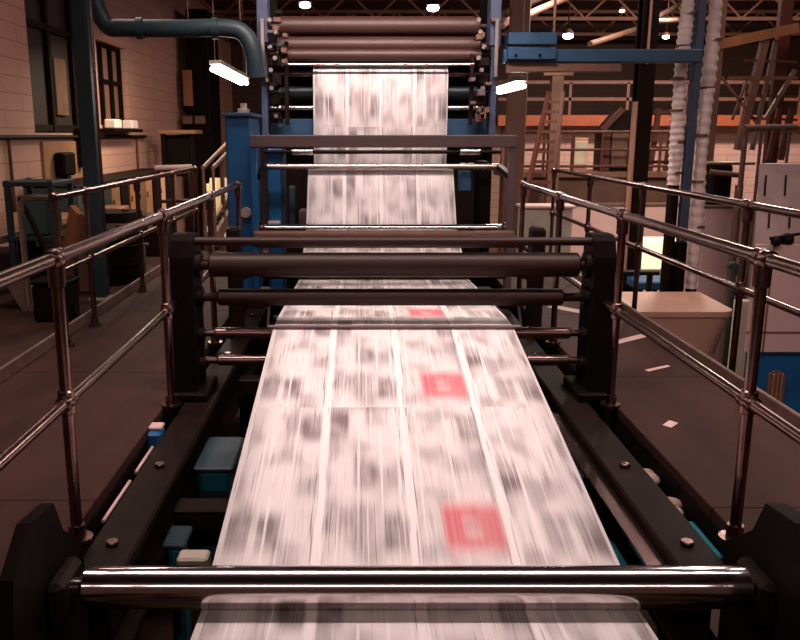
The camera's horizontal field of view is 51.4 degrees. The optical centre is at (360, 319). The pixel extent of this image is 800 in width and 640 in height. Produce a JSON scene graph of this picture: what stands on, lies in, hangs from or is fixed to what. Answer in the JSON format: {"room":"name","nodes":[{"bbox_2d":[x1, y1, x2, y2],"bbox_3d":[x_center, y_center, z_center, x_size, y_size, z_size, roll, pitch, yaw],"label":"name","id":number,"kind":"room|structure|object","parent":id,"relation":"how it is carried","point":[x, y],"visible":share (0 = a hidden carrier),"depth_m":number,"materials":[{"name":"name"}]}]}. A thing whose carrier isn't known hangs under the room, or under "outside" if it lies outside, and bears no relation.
{"room":"print shop","nodes":[
{"label":"print shop","id":0,"kind":"room"},
{"bbox_2d":[0,209,188,366],"bbox_3d":[-3.345,-0.205,7.997,2.310,0.180,18.700,0,13,0],"label":"floor","id":1,"kind":"structure","parent":0,"point":[20,331],"depth_m":6.51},
{"bbox_2d":[8,280,33,310],"bbox_3d":[-2.840,-0.230,7.008,0.360,0.300,0.060,0,13,0],"label":"board","id":2,"kind":"object","parent":1,"relation":"on","point":[17,289],"visible":0.29,"depth_m":6.98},
{"bbox_2d":[0,212,67,271],"bbox_3d":[-3.825,-0.630,8.158,1.250,0.580,3.000,0,13,0],"label":"workbench","id":3,"kind":"object","parent":1,"relation":"on","point":[5,264],"visible":0.07,"depth_m":8.54,"materials":[{"name":"paint"}]},
{"bbox_2d":[0,246,21,271],"bbox_3d":[-3.850,-0.523,8.182,1.100,0.040,2.800,0,13,0],"label":"shelf","id":4,"kind":"object","parent":3,"relation":"attached to","point":[5,264],"depth_m":8.61,"materials":[{"name":"metal"}]},
{"bbox_2d":[2,178,78,299],"bbox_3d":[-2.910,-0.755,7.618,0.440,1.060,0.560,0,13,0],"label":"equipment rack","id":5,"kind":"object","parent":1,"relation":"on","point":[29,183],"visible":0.46,"depth_m":7.34,"materials":[{"name":"metal"}]},
{"bbox_2d":[7,230,64,240],"bbox_3d":[-2.910,-0.775,7.614,0.440,0.040,0.560,0,13,0],"label":"shelf","id":6,"kind":"object","parent":5,"relation":"attached to","point":[11,236],"depth_m":7.34,"materials":[{"name":"teal paint"}]},
{"bbox_2d":[2,179,73,186],"bbox_3d":[-2.910,-1.244,7.509,0.440,0.040,0.560,0,13,0],"label":"shelf","id":7,"kind":"object","parent":5,"relation":"attached to","point":[24,182],"depth_m":7.24,"materials":[{"name":"metal"}]},
{"bbox_2d":[17,194,62,235],"bbox_3d":[-2.915,-0.960,7.547,0.270,0.349,0.350,0,13,0],"label":"crate","id":8,"kind":"object","parent":5,"relation":"on","point":[39,210],"visible":0.4,"depth_m":7.38,"materials":[{"name":"green paint"}]},
{"bbox_2d":[17,239,72,272],"bbox_3d":[-3.350,-0.717,8.959,0.500,0.402,0.504,0,13,0],"label":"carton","id":9,"kind":"object","parent":1,"relation":"on","point":[48,243],"visible":0.03,"depth_m":8.69,"materials":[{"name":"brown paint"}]},
{"bbox_2d":[18,198,80,317],"bbox_3d":[-2.515,-0.505,6.701,0.549,0.951,0.043,5,14,22],"label":"leaning pole","id":10,"kind":"object","parent":1,"relation":"on","point":[27,213],"visible":0.36,"depth_m":6.68,"materials":[{"name":"black metal"}]},
{"bbox_2d":[22,184,83,229],"bbox_3d":[-4.040,-1.401,11.111,0.720,0.800,0.500,0,13,0],"label":"storage cabinet","id":11,"kind":"object","parent":1,"relation":"on","point":[61,188],"visible":0.22,"depth_m":10.83,"materials":[{"name":"metal"}]},
{"bbox_2d":[30,275,79,321],"bbox_3d":[-2.450,-0.171,6.673,0.310,0.330,0.310,0,13,0],"label":"bin","id":12,"kind":"object","parent":1,"relation":"on","point":[42,296],"visible":0.69,"depth_m":6.55,"materials":[{"name":"black metal"}]},
{"bbox_2d":[62,205,83,274],"bbox_3d":[-2.460,-0.515,6.955,0.563,0.905,0.050,12,17,42],"label":"plank","id":13,"kind":"object","parent":1,"relation":"on","point":[75,216],"visible":0.43,"depth_m":6.77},
{"bbox_2d":[76,213,89,292],"bbox_3d":[-2.550,-0.627,7.800,0.230,0.730,0.230,0,13,0],"label":"plank","id":14,"kind":"object","parent":1,"relation":"on","point":[83,282],"visible":0.12,"depth_m":7.74,"materials":[{"name":"brown paint"}]},
{"bbox_2d":[70,0,111,300],"bbox_3d":[-2.334,-2.712,6.926,0.192,5.180,0.180,0,13,0],"label":"column","id":15,"kind":"structure","parent":1,"relation":"on","point":[81,10],"depth_m":7.09,"materials":[{"name":"metal"}]},
{"bbox_2d":[74,180,110,204],"bbox_3d":[-4.040,-1.618,12.087,0.720,0.800,0.500,0,13,0],"label":"storage cabinet","id":16,"kind":"object","parent":1,"relation":"on","point":[106,192],"visible":0.06,"depth_m":12.11,"materials":[{"name":"metal"}]},
{"bbox_2d":[74,178,120,204],"bbox_3d":[-4.040,-1.727,12.575,0.720,0.800,0.500,0,13,0],"label":"storage cabinet","id":17,"kind":"object","parent":1,"relation":"on","point":[114,192],"visible":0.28,"depth_m":12.51,"materials":[{"name":"paint"}]},
{"bbox_2d":[80,177,129,208],"bbox_3d":[-4.040,-1.836,13.063,0.720,0.800,0.500,0,13,0],"label":"storage cabinet","id":18,"kind":"object","parent":1,"relation":"on","point":[124,190],"visible":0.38,"depth_m":13.01,"materials":[{"name":"black metal"}]},
{"bbox_2d":[103,175,136,208],"bbox_3d":[-4.040,-1.945,13.552,0.720,0.800,0.500,0,13,0],"label":"storage cabinet","id":19,"kind":"object","parent":1,"relation":"on","point":[131,188],"visible":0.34,"depth_m":13.39,"materials":[{"name":"wood"}]},
{"bbox_2d":[103,174,145,212],"bbox_3d":[-4.040,-2.054,14.040,0.720,0.800,0.500,0,13,0],"label":"storage cabinet","id":20,"kind":"object","parent":1,"relation":"on","point":[142,184],"visible":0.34,"depth_m":14.06,"materials":[{"name":"brown paint"}]},
{"bbox_2d":[106,223,143,285],"bbox_3d":[-2.550,-0.679,8.403,0.670,0.570,0.670,0,13,0],"label":"drum","id":21,"kind":"object","parent":1,"relation":"on","point":[123,261],"visible":0.3,"depth_m":8.20,"materials":[{"name":"black metal"}]},
{"bbox_2d":[105,209,145,246],"bbox_3d":[-2.750,-0.920,9.323,0.630,0.640,0.630,0,13,0],"label":"drum","id":22,"kind":"object","parent":1,"relation":"on","point":[125,216],"visible":0.12,"depth_m":9.06,"materials":[{"name":"black metal"}]},
{"bbox_2d":[107,173,152,212],"bbox_3d":[-4.040,-2.162,14.527,0.720,0.800,0.500,0,13,0],"label":"storage cabinet","id":23,"kind":"object","parent":1,"relation":"on","point":[148,184],"visible":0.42,"depth_m":14.45,"materials":[{"name":"paint"}]},
{"bbox_2d":[113,171,157,212],"bbox_3d":[-4.040,-2.271,15.016,0.720,0.800,0.500,0,13,0],"label":"storage cabinet","id":24,"kind":"object","parent":1,"relation":"on","point":[154,182],"visible":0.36,"depth_m":14.87,"materials":[{"name":"black metal"}]},
{"bbox_2d":[127,170,165,208],"bbox_3d":[-4.040,-2.380,15.504,0.720,0.800,0.500,0,13,0],"label":"storage cabinet","id":25,"kind":"object","parent":1,"relation":"on","point":[163,193],"visible":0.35,"depth_m":15.55,"materials":[{"name":"wood"}]},
{"bbox_2d":[133,169,170,208],"bbox_3d":[-4.040,-2.489,15.992,0.720,0.800,0.500,0,13,0],"label":"storage cabinet","id":26,"kind":"object","parent":1,"relation":"on","point":[167,184],"visible":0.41,"depth_m":15.95,"materials":[{"name":"metal"}]},
{"bbox_2d":[142,213,172,256],"bbox_3d":[-2.550,-1.060,10.265,0.400,0.502,0.404,0,13,0],"label":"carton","id":27,"kind":"object","parent":1,"relation":"on","point":[153,250],"visible":0.19,"depth_m":10.10,"materials":[{"name":"cardboard"}]},
{"bbox_2d":[0,0,232,245],"bbox_3d":[-4.650,-3.279,13.101,0.300,6.800,33.000,0,13,0],"label":"wall","id":28,"kind":"structure","parent":0,"point":[151,67],"depth_m":16.14,"materials":[{"name":"brick"}]},
{"bbox_2d":[7,140,17,245],"bbox_3d":[-4.460,-1.602,10.657,0.043,1.390,0.044,0,13,0],"label":"pipe","id":29,"kind":"object","parent":28,"relation":"attached to","point":[8,141],"visible":0.5,"depth_m":10.58,"materials":[{"name":"metal"}]},
{"bbox_2d":[24,0,78,132],"bbox_3d":[-4.700,-4.499,12.188,0.160,3.420,2.250,0,13,0],"label":"window","id":30,"kind":"structure","parent":28,"relation":"in","point":[48,22],"depth_m":12.51,"materials":[{"name":"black glass"}]},
{"bbox_2d":[40,141,82,178],"bbox_3d":[-4.400,-2.403,12.527,0.200,0.580,1.700,0,13,0],"label":"wall box","id":31,"kind":"object","parent":28,"relation":"attached to","point":[59,158],"visible":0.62,"depth_m":12.08,"materials":[{"name":"paint"}]},
{"bbox_2d":[0,135,146,139],"bbox_3d":[-4.440,-2.201,10.011,0.058,0.060,14.500,0,13,0],"label":"ledge","id":32,"kind":"object","parent":28,"relation":"attached to","point":[2,137],"visible":1,"depth_m":11.90,"materials":[{"name":"wood"}]},
{"bbox_2d":[73,128,81,166],"bbox_3d":[-4.430,-2.715,13.098,0.140,0.600,0.150,0,13,0],"label":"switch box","id":33,"kind":"object","parent":28,"relation":"attached to","point":[76,131],"visible":0.5,"depth_m":13.02,"materials":[{"name":"metal"}]},
{"bbox_2d":[95,41,123,124],"bbox_3d":[-4.660,-4.274,15.107,0.120,1.430,1.850,0,13,0],"label":"window","id":34,"kind":"structure","parent":28,"relation":"in","point":[108,57],"depth_m":15.34,"materials":[{"name":"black glass"}]},
{"bbox_2d":[100,128,142,131],"bbox_3d":[-4.350,-3.450,15.111,0.300,0.060,1.800,0,13,0],"label":"shelf","id":35,"kind":"object","parent":28,"relation":"attached to","point":[101,129],"visible":0.82,"depth_m":14.38,"materials":[{"name":"wood"}]},
{"bbox_2d":[104,119,121,128],"bbox_3d":[-4.360,-3.449,14.599,0.200,0.160,0.400,0,13,0],"label":"carton","id":36,"kind":"object","parent":35,"relation":"on","point":[108,123],"visible":0.88,"depth_m":14.41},
{"bbox_2d":[122,120,137,128],"bbox_3d":[-4.360,-3.688,15.673,0.200,0.160,0.400,0,13,0],"label":"carton","id":37,"kind":"object","parent":35,"relation":"on","point":[126,124],"visible":0.92,"depth_m":15.49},
{"bbox_2d":[199,0,799,20],"bbox_3d":[4.742,-8.407,22.203,18.517,0.750,0.120,0,13,0],"label":"trim","id":38,"kind":"structure","parent":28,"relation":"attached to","point":[534,18],"depth_m":22.22,"materials":[{"name":"metal"}]},
{"bbox_2d":[214,10,799,35],"bbox_3d":[4.742,-9.168,25.619,18.517,0.750,0.120,0,13,0],"label":"trim","id":39,"kind":"structure","parent":28,"relation":"attached to","point":[217,12],"depth_m":25.53,"materials":[{"name":"metal"}]},
{"bbox_2d":[206,178,228,236],"bbox_3d":[-2.578,-2.013,14.936,0.373,1.073,0.133,2,13,7],"label":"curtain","id":40,"kind":"object","parent":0,"point":[217,180],"visible":0.29,"depth_m":14.84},
{"bbox_2d":[88,222,719,639],"bbox_3d":[4.800,0.116,13.960,18.800,0.200,33.200,0,13,0],"label":"floor","id":41,"kind":"structure","parent":0,"point":[157,624],"depth_m":5.34,"materials":[{"name":"concrete"}]},
{"bbox_2d":[0,251,269,575],"bbox_3d":[-1.630,1.064,5.360,1.100,1.690,11.200,0,13,0],"label":"walkway","id":42,"kind":"object","parent":41,"relation":"on","point":[113,418],"visible":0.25,"depth_m":4.58,"materials":[{"name":"black metal"}]},
{"bbox_2d":[17,166,202,347],"bbox_3d":[-2.070,-0.868,8.085,0.316,1.076,4.945,1,13,2],"label":"railing","id":43,"kind":"object","parent":42,"relation":"on","point":[54,198],"visible":0.82,"depth_m":6.37,"materials":[{"name":"metal"}]},
{"bbox_2d":[0,180,245,544],"bbox_3d":[-1.040,0.136,3.583,0.107,1.076,7.335,0,13,0],"label":"railing","id":44,"kind":"object","parent":42,"relation":"attached to","point":[54,260],"visible":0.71,"depth_m":3.01,"materials":[{"name":"metal"}]},
{"bbox_2d":[221,103,263,288],"bbox_3d":[-1.080,-1.123,7.741,0.260,1.724,0.880,0,13,0],"label":"tall cabinet","id":45,"kind":"object","parent":42,"relation":"on","point":[239,126],"visible":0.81,"depth_m":7.32,"materials":[{"name":"blue metal"}]},
{"bbox_3d":[-1.055,0.778,4.015,0.070,0.035,2.900,0,13,0],"label":"cable tray","id":46,"kind":"object","parent":42,"relation":"attached to","visible":0},
{"bbox_2d":[147,422,164,455],"bbox_3d":[-1.050,0.619,4.257,0.070,0.160,0.120,0,13,0],"label":"valve","id":47,"kind":"object","parent":46,"relation":"on","point":[156,429],"visible":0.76,"depth_m":4.21,"materials":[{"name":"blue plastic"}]},
{"bbox_2d":[154,164,194,231],"bbox_3d":[-2.535,-0.803,11.501,0.503,2.663,0.068,0,13,0],"label":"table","id":48,"kind":"object","parent":41,"relation":"on","point":[157,168],"visible":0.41,"depth_m":11.26,"materials":[{"name":"wood"}]},
{"bbox_2d":[162,526,192,639],"bbox_3d":[-0.800,1.594,3.767,0.100,1.350,0.180,0,13,0],"label":"housing","id":49,"kind":"object","parent":41,"relation":"on","point":[176,540],"visible":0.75,"depth_m":3.63,"materials":[{"name":"teal metal"}]},
{"bbox_2d":[176,550,210,564],"bbox_3d":[-0.705,1.079,3.504,0.130,0.190,0.110,0,13,0],"label":"junction box","id":50,"kind":"object","parent":49,"relation":"attached to","point":[185,557],"visible":0.17,"depth_m":3.47,"materials":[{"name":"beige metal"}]},
{"bbox_2d":[157,130,201,231],"bbox_3d":[-3.807,-2.455,17.792,0.791,3.152,0.800,0,13,0],"label":"cabinet","id":51,"kind":"object","parent":41,"relation":"on","point":[175,149],"visible":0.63,"depth_m":17.31,"materials":[{"name":"paint"}]},
{"bbox_2d":[182,9,221,250],"bbox_3d":[-4.025,-4.661,21.142,0.662,6.000,1.700,0,13,0],"label":"column","id":52,"kind":"structure","parent":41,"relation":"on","point":[201,89],"depth_m":20.37,"materials":[{"name":"black metal"}]},
{"bbox_2d":[201,142,228,250],"bbox_3d":[-2.236,-1.256,12.880,0.446,2.946,3.351,-1,13,-3],"label":"stair","id":53,"kind":"structure","parent":41,"relation":"on","point":[220,216],"depth_m":12.03,"materials":[{"name":"brown paint"}]},
{"bbox_2d":[193,437,244,564],"bbox_3d":[-0.740,1.387,4.510,0.200,1.430,0.440,0,13,0],"label":"housing","id":54,"kind":"object","parent":41,"relation":"on","point":[217,463],"visible":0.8,"depth_m":4.23,"materials":[{"name":"teal metal"}]},
{"bbox_2d":[256,0,501,315],"bbox_3d":[0.188,-1.855,8.782,2.405,5.900,1.550,0,13,0],"label":"tower","id":55,"kind":"object","parent":41,"relation":"on","point":[471,63],"visible":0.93,"depth_m":8.31,"materials":[{"name":"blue metal"}]},
{"bbox_2d":[313,67,447,163],"bbox_3d":[0.196,-1.363,8.825,1.352,2.521,0.581,0,13,0],"label":"paper web","id":56,"kind":"object","parent":55,"relation":"hanging from","point":[346,100],"visible":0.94,"depth_m":8.35},
{"bbox_2d":[0,503,799,639],"bbox_3d":[0.160,1.542,2.598,2.470,1.960,0.800,0,13,0],"label":"stand","id":57,"kind":"object","parent":41,"relation":"on","point":[47,591],"visible":1,"depth_m":2.55,"materials":[{"name":"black metal"}]},
{"bbox_2d":[190,170,658,639],"bbox_3d":[0.186,-0.003,4.046,1.372,1.157,8.700,0,13,0],"label":"paper web","id":58,"kind":"object","parent":57,"relation":"on","point":[361,446],"visible":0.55,"depth_m":3.43},
{"bbox_2d":[84,287,724,639],"bbox_3d":[0.145,1.036,5.763,2.330,1.570,5.800,0,13,0],"label":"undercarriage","id":59,"kind":"object","parent":41,"relation":"on","point":[634,513],"visible":0.39,"depth_m":3.71,"materials":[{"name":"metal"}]},
{"bbox_2d":[101,480,130,522],"bbox_3d":[-1.050,0.776,3.574,0.015,0.016,0.400,0,13,0],"label":"pipe","id":60,"kind":"object","parent":59,"relation":"attached to","point":[117,499],"visible":1,"depth_m":3.54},
{"bbox_2d":[134,446,153,473],"bbox_3d":[-1.050,0.676,4.023,0.015,0.016,0.320,0,13,0],"label":"pipe","id":61,"kind":"object","parent":59,"relation":"attached to","point":[152,447],"visible":1,"depth_m":4.00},
{"bbox_2d":[267,149,287,288],"bbox_3d":[-0.818,-0.975,8.122,0.165,1.370,0.280,0,13,0],"label":"guard","id":62,"kind":"object","parent":59,"relation":"on","point":[277,190],"visible":0.68,"depth_m":8.02,"materials":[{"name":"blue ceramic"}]},
{"bbox_2d":[248,135,516,307],"bbox_3d":[0.185,-0.925,7.598,2.370,1.500,0.902,0,13,0],"label":"frame","id":63,"kind":"object","parent":59,"relation":"on","point":[255,141],"visible":0.87,"depth_m":7.19,"materials":[{"name":"grey paint"}]},
{"bbox_2d":[226,226,545,326],"bbox_3d":[0.185,-0.332,6.475,2.370,0.830,0.575,0,13,0],"label":"stand","id":64,"kind":"object","parent":59,"relation":"on","point":[533,314],"visible":0.19,"depth_m":6.22,"materials":[{"name":"metal"}]},
{"bbox_2d":[169,232,615,401],"bbox_3d":[0.177,-0.032,4.854,2.565,0.950,0.390,0,13,0],"label":"stand","id":65,"kind":"object","parent":59,"relation":"on","point":[597,262],"visible":0.97,"depth_m":4.73,"materials":[{"name":"black metal"}]},
{"bbox_2d":[501,0,530,252],"bbox_3d":[2.357,-3.170,12.613,0.280,6.800,0.200,0,13,0],"label":"column","id":66,"kind":"structure","parent":41,"relation":"on","point":[516,101],"depth_m":12.54,"materials":[{"name":"metal"}]},
{"bbox_2d":[497,72,526,93],"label":"hanging lamp","id":67,"kind":"object","parent":66,"relation":"hanging from","point":[509,85],"depth_m":8.89,"materials":[{"name":"white"}]},
{"bbox_2d":[525,91,564,202],"bbox_3d":[3.488,-2.421,15.976,0.651,3.915,1.938,9,15,35],"label":"ladder","id":68,"kind":"object","parent":41,"relation":"on","point":[547,101],"visible":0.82,"depth_m":16.16,"materials":[{"name":"red paint"}]},
{"bbox_2d":[516,203,575,252],"bbox_3d":[2.780,-0.754,12.741,0.807,2.027,0.480,0,13,0],"label":"cabinet","id":69,"kind":"object","parent":41,"relation":"on","point":[536,214],"depth_m":12.38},
{"bbox_2d":[543,72,573,202],"bbox_3d":[4.136,-3.016,17.145,0.964,4.528,0.220,0,13,0],"label":"timber post","id":70,"kind":"object","parent":41,"relation":"on","point":[556,78],"visible":0.34,"depth_m":16.81,"materials":[{"name":"brown paint"}]},
{"bbox_2d":[570,453,589,494],"bbox_3d":[1.030,1.400,4.359,0.180,1.470,0.540,0,13,0],"label":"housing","id":71,"kind":"object","parent":41,"relation":"on","point":[586,482],"visible":0.02,"depth_m":3.98,"materials":[{"name":"teal metal"}]},
{"bbox_2d":[493,131,669,252],"bbox_3d":[4.862,-2.646,18.672,3.569,3.142,1.600,0,13,0],"label":"work platform","id":72,"kind":"object","parent":41,"relation":"on","point":[602,192],"visible":0.27,"depth_m":17.89,"materials":[{"name":"brown paint"}]},
{"bbox_2d":[570,138,587,169],"bbox_3d":[5.008,-3.820,19.066,0.316,0.705,0.320,0,13,0],"label":"locker","id":73,"kind":"object","parent":72,"relation":"on","point":[580,157],"visible":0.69,"depth_m":18.92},
{"bbox_2d":[593,107,630,170],"bbox_3d":[5.549,-3.960,18.210,0.797,1.350,0.830,0,13,0],"label":"booth","id":74,"kind":"object","parent":72,"relation":"on","point":[619,120],"visible":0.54,"depth_m":17.90,"materials":[{"name":"wood"}]},
{"bbox_2d":[648,108,671,170],"bbox_3d":[6.563,-3.926,18.079,0.548,1.349,0.100,0,13,0],"label":"rack","id":75,"kind":"object","parent":72,"relation":"on","point":[658,111],"visible":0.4,"depth_m":18.05,"materials":[{"name":"red paint"}]},
{"bbox_2d":[610,541,627,564],"bbox_3d":[0.970,1.632,3.642,0.260,1.330,0.240,0,13,0],"label":"housing","id":76,"kind":"object","parent":41,"relation":"on","point":[621,560],"visible":0.11,"depth_m":3.48,"materials":[{"name":"teal metal"}]},
{"bbox_2d":[569,203,678,274],"bbox_3d":[5.635,-1.669,17.711,3.231,1.652,0.160,0,13,0],"label":"wall","id":77,"kind":"structure","parent":41,"relation":"on","point":[656,211],"depth_m":17.56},
{"bbox_2d":[622,269,660,291],"bbox_3d":[3.839,-0.052,11.233,0.683,1.314,0.250,0,13,0],"label":"barrier","id":78,"kind":"object","parent":41,"relation":"on","point":[649,273],"visible":0.22,"depth_m":11.12,"materials":[{"name":"metal"}]},
{"bbox_2d":[624,0,660,291],"bbox_3d":[3.901,-2.947,11.612,0.299,6.800,0.330,0,13,0],"label":"column","id":79,"kind":"structure","parent":41,"relation":"on","point":[648,17],"depth_m":11.55,"materials":[{"name":"metal"}]},
{"bbox_2d":[626,276,659,291],"bbox_3d":[4.053,-0.060,11.820,0.488,1.074,0.500,0,13,0],"label":"cart","id":80,"kind":"object","parent":41,"relation":"on","point":[630,279],"visible":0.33,"depth_m":11.55,"materials":[{"name":"metal"}]},
{"bbox_2d":[488,252,799,563],"bbox_3d":[1.800,1.086,5.262,0.800,1.690,11.000,0,13,0],"label":"walkway","id":81,"kind":"object","parent":41,"relation":"on","point":[694,460],"visible":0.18,"depth_m":4.23,"materials":[{"name":"black metal"}]},
{"bbox_2d":[619,334,645,343],"bbox_3d":[1.950,0.139,6.024,0.390,0.004,0.075,-10,16,-37],"label":"paper scrap","id":82,"kind":"object","parent":81,"relation":"on","point":[636,337],"visible":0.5,"depth_m":6.03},
{"bbox_2d":[515,181,799,543],"bbox_3d":[1.370,0.136,3.583,0.107,1.076,7.335,0,13,0],"label":"railing","id":83,"kind":"object","parent":81,"relation":"attached to","point":[763,260],"visible":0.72,"depth_m":3.11,"materials":[{"name":"metal"}]},
{"bbox_2d":[549,167,799,372],"bbox_3d":[2.278,-0.046,5.087,0.155,1.376,10.350,0,13,0],"label":"railing","id":84,"kind":"object","parent":81,"relation":"attached to","point":[748,206],"visible":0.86,"depth_m":5.57,"materials":[{"name":"metal"}]},
{"bbox_3d":[1.345,0.775,4.015,0.090,0.040,2.900,0,13,0],"label":"cable tray","id":85,"kind":"object","parent":81,"relation":"attached to","visible":0},
{"bbox_2d":[668,497,683,514],"bbox_3d":[1.357,0.814,3.609,0.103,0.050,0.170,0,13,0],"label":"rag","id":86,"kind":"object","parent":85,"relation":"on","point":[675,501],"visible":0.3,"depth_m":3.61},
{"bbox_2d":[688,521,722,561],"bbox_3d":[1.360,0.888,3.323,0.060,0.040,0.300,0,13,0],"label":"tray","id":87,"kind":"object","parent":85,"relation":"on","point":[692,523],"visible":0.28,"depth_m":3.29,"materials":[{"name":"teal metal"}]},
{"bbox_2d":[495,80,799,221],"bbox_3d":[8.876,-4.743,24.864,10.048,4.540,2.600,0,13,0],"label":"gallery","id":88,"kind":"object","parent":41,"relation":"on","point":[531,120],"visible":0.4,"depth_m":23.32,"materials":[{"name":"orange paint"}]},
{"bbox_2d":[641,237,675,291],"bbox_3d":[5.272,-0.863,15.124,0.977,1.204,0.900,0,13,0],"label":"panel","id":89,"kind":"object","parent":41,"relation":"on","point":[648,262],"visible":0.03,"depth_m":14.75,"materials":[{"name":"white"}]},
{"bbox_2d":[622,292,731,354],"bbox_3d":[2.990,0.537,8.219,0.980,1.475,1.010,0,13,0],"label":"crate","id":90,"kind":"object","parent":41,"relation":"on","point":[696,318],"visible":0.18,"depth_m":7.65,"materials":[{"name":"cardboard"}]},
{"bbox_2d":[671,0,706,291],"bbox_3d":[3.388,-2.221,8.470,0.095,6.750,0.120,0,13,0],"label":"column","id":91,"kind":"structure","parent":41,"relation":"on","point":[680,250],"depth_m":8.52,"materials":[{"name":"blue metal"}]},
{"bbox_2d":[659,0,695,291],"bbox_3d":[3.263,-1.253,8.737,0.193,4.744,0.173,7,14,30],"label":"hose","id":92,"kind":"object","parent":91,"relation":"attached to","point":[686,19],"visible":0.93,"depth_m":8.54,"materials":[{"name":"metal"}]},
{"bbox_2d":[684,0,722,291],"bbox_3d":[3.543,-1.253,8.737,0.199,4.744,0.153,2,13,9],"label":"hose","id":93,"kind":"object","parent":91,"relation":"attached to","point":[709,70],"visible":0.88,"depth_m":8.53,"materials":[{"name":"metal"}]},
{"bbox_2d":[683,200,756,361],"bbox_3d":[4.537,-0.358,10.498,0.920,2.232,0.790,0,13,0],"label":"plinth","id":94,"kind":"object","parent":41,"relation":"on","point":[717,218],"visible":0.1,"depth_m":10.02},
{"bbox_2d":[693,161,755,204],"bbox_3d":[4.402,-1.674,10.118,0.550,0.501,0.520,0,13,0],"label":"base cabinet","id":95,"kind":"object","parent":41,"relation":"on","point":[716,185],"visible":0.56,"depth_m":9.88,"materials":[{"name":"metal"}]},
{"bbox_2d":[709,169,743,362],"bbox_3d":[4.212,-0.433,9.841,0.392,2.664,0.080,0,13,0],"label":"post","id":96,"kind":"object","parent":41,"relation":"on","point":[711,172],"visible":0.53,"depth_m":9.66,"materials":[{"name":"metal"}]},
{"bbox_2d":[722,261,738,366],"bbox_3d":[3.765,0.290,8.568,0.140,1.805,0.050,0,13,0],"label":"pipe","id":97,"kind":"object","parent":41,"relation":"on","point":[733,266],"visible":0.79,"depth_m":8.47,"materials":[{"name":"metal"}]},
{"bbox_2d":[727,299,748,377],"bbox_3d":[4.188,0.411,9.210,0.191,1.290,0.100,0,13,0],"label":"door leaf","id":98,"kind":"structure","parent":41,"relation":"on","point":[740,362],"depth_m":9.13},
{"bbox_2d":[707,0,799,163],"bbox_3d":[5.045,-1.792,10.993,1.148,4.815,0.360,0,13,0],"label":"scaffold","id":99,"kind":"object","parent":41,"relation":"on","point":[776,72],"visible":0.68,"depth_m":10.62,"materials":[{"name":"brown paint"}]},
{"bbox_2d":[720,124,798,363],"bbox_3d":[4.563,-0.638,9.591,0.597,3.172,0.068,0,13,0],"label":"guard rail","id":100,"kind":"object","parent":41,"relation":"on","point":[762,127],"visible":0.57,"depth_m":9.34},
{"bbox_2d":[743,163,799,413],"bbox_3d":[3.751,0.147,6.877,1.500,2.820,0.840,0,13,0],"label":"machine","id":101,"kind":"object","parent":41,"relation":"on","point":[778,183],"visible":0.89,"depth_m":6.50,"materials":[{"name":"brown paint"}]},
{"bbox_2d":[754,163,799,243],"bbox_3d":[3.761,-0.952,6.678,1.480,0.589,0.750,0,13,0],"label":"cabinet","id":102,"kind":"object","parent":101,"relation":"attached to","point":[778,183],"depth_m":6.58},
{"bbox_2d":[230,23,768,221],"bbox_3d":[4.800,-6.901,29.352,18.800,6.800,0.300,0,13,0],"label":"wall","id":103,"kind":"structure","parent":0,"point":[733,63],"depth_m":28.85,"materials":[{"name":"paint"}]},
{"bbox_2d":[203,0,799,22],"bbox_3d":[4.800,-6.716,12.437,18.800,0.200,33.200,0,13,0],"label":"ceiling","id":104,"kind":"structure","parent":0,"point":[218,4],"depth_m":24.81,"materials":[{"name":"metal"}]},
{"bbox_2d":[91,0,262,77],"bbox_3d":[-1.792,-3.901,7.649,1.700,3.213,0.230,0,13,0],"label":"pipe","id":105,"kind":"object","parent":104,"relation":"hanging from","point":[139,27],"visible":0.98,"depth_m":7.82,"materials":[{"name":"metal"}]},
{"bbox_2d":[209,0,248,84],"bbox_3d":[-1.431,-4.159,8.761,0.130,3.193,0.934,2,13,11],"label":"hanging lamp","id":106,"kind":"object","parent":104,"relation":"hanging from","point":[223,69],"visible":0.99,"depth_m":8.93,"materials":[{"name":"white"}]},
{"bbox_2d":[425,0,440,11],"bbox_3d":[1.640,-7.522,18.814,0.350,1.003,0.350,0,13,0],"label":"ceiling lamp","id":107,"kind":"object","parent":104,"relation":"hanging from","point":[433,5],"visible":1,"depth_m":18.79,"materials":[{"name":"white"}]},
{"bbox_2d":[562,0,574,38],"bbox_3d":[4.748,-7.231,18.879,0.300,1.600,0.300,0,13,0],"label":"ceiling lamp","id":108,"kind":"object","parent":104,"relation":"hanging from","point":[568,33],"visible":1,"depth_m":18.94,"materials":[{"name":"white"}]},
{"bbox_2d":[501,0,701,71],"bbox_3d":[2.365,-3.987,7.876,1.946,3.143,0.250,0,13,0],"label":"overhead beam","id":109,"kind":"structure","parent":104,"relation":"hanging from","point":[526,51],"depth_m":8.13,"materials":[{"name":"metal"}]},
{"bbox_2d":[530,0,567,16],"bbox_3d":[3.615,-5.865,15.290,0.114,1.128,3.239,11,17,40],"label":"pipe","id":110,"kind":"object","parent":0,"point":[550,4],"visible":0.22,"depth_m":14.90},
{"bbox_2d":[587,17,667,46],"bbox_3d":[5.005,-5.363,15.402,0.095,0.804,3.220,11,17,40],"label":"pipe","id":111,"kind":"object","parent":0,"point":[591,43],"visible":0.75,"depth_m":14.81,"materials":[{"name":"brown paint"}]},
{"bbox_2d":[490,126,799,223],"bbox_3d":[8.876,-4.071,24.706,10.048,3.297,0.200,0,13,0],"label":"wall","id":112,"kind":"structure","parent":0,"point":[725,138],"depth_m":24.41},
{"bbox_2d":[660,1,681,17],"bbox_3d":[5.775,-5.768,15.312,0.076,0.893,2.968,9,15,34],"label":"pipe","id":113,"kind":"object","parent":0,"point":[678,4],"visible":0.48,"depth_m":15.07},
{"bbox_2d":[763,15,799,114],"bbox_3d":[14.150,-3.300,13.198,0.300,6.800,33.200,0,13,0],"label":"wall","id":114,"kind":"structure","parent":0,"point":[794,49],"depth_m":26.99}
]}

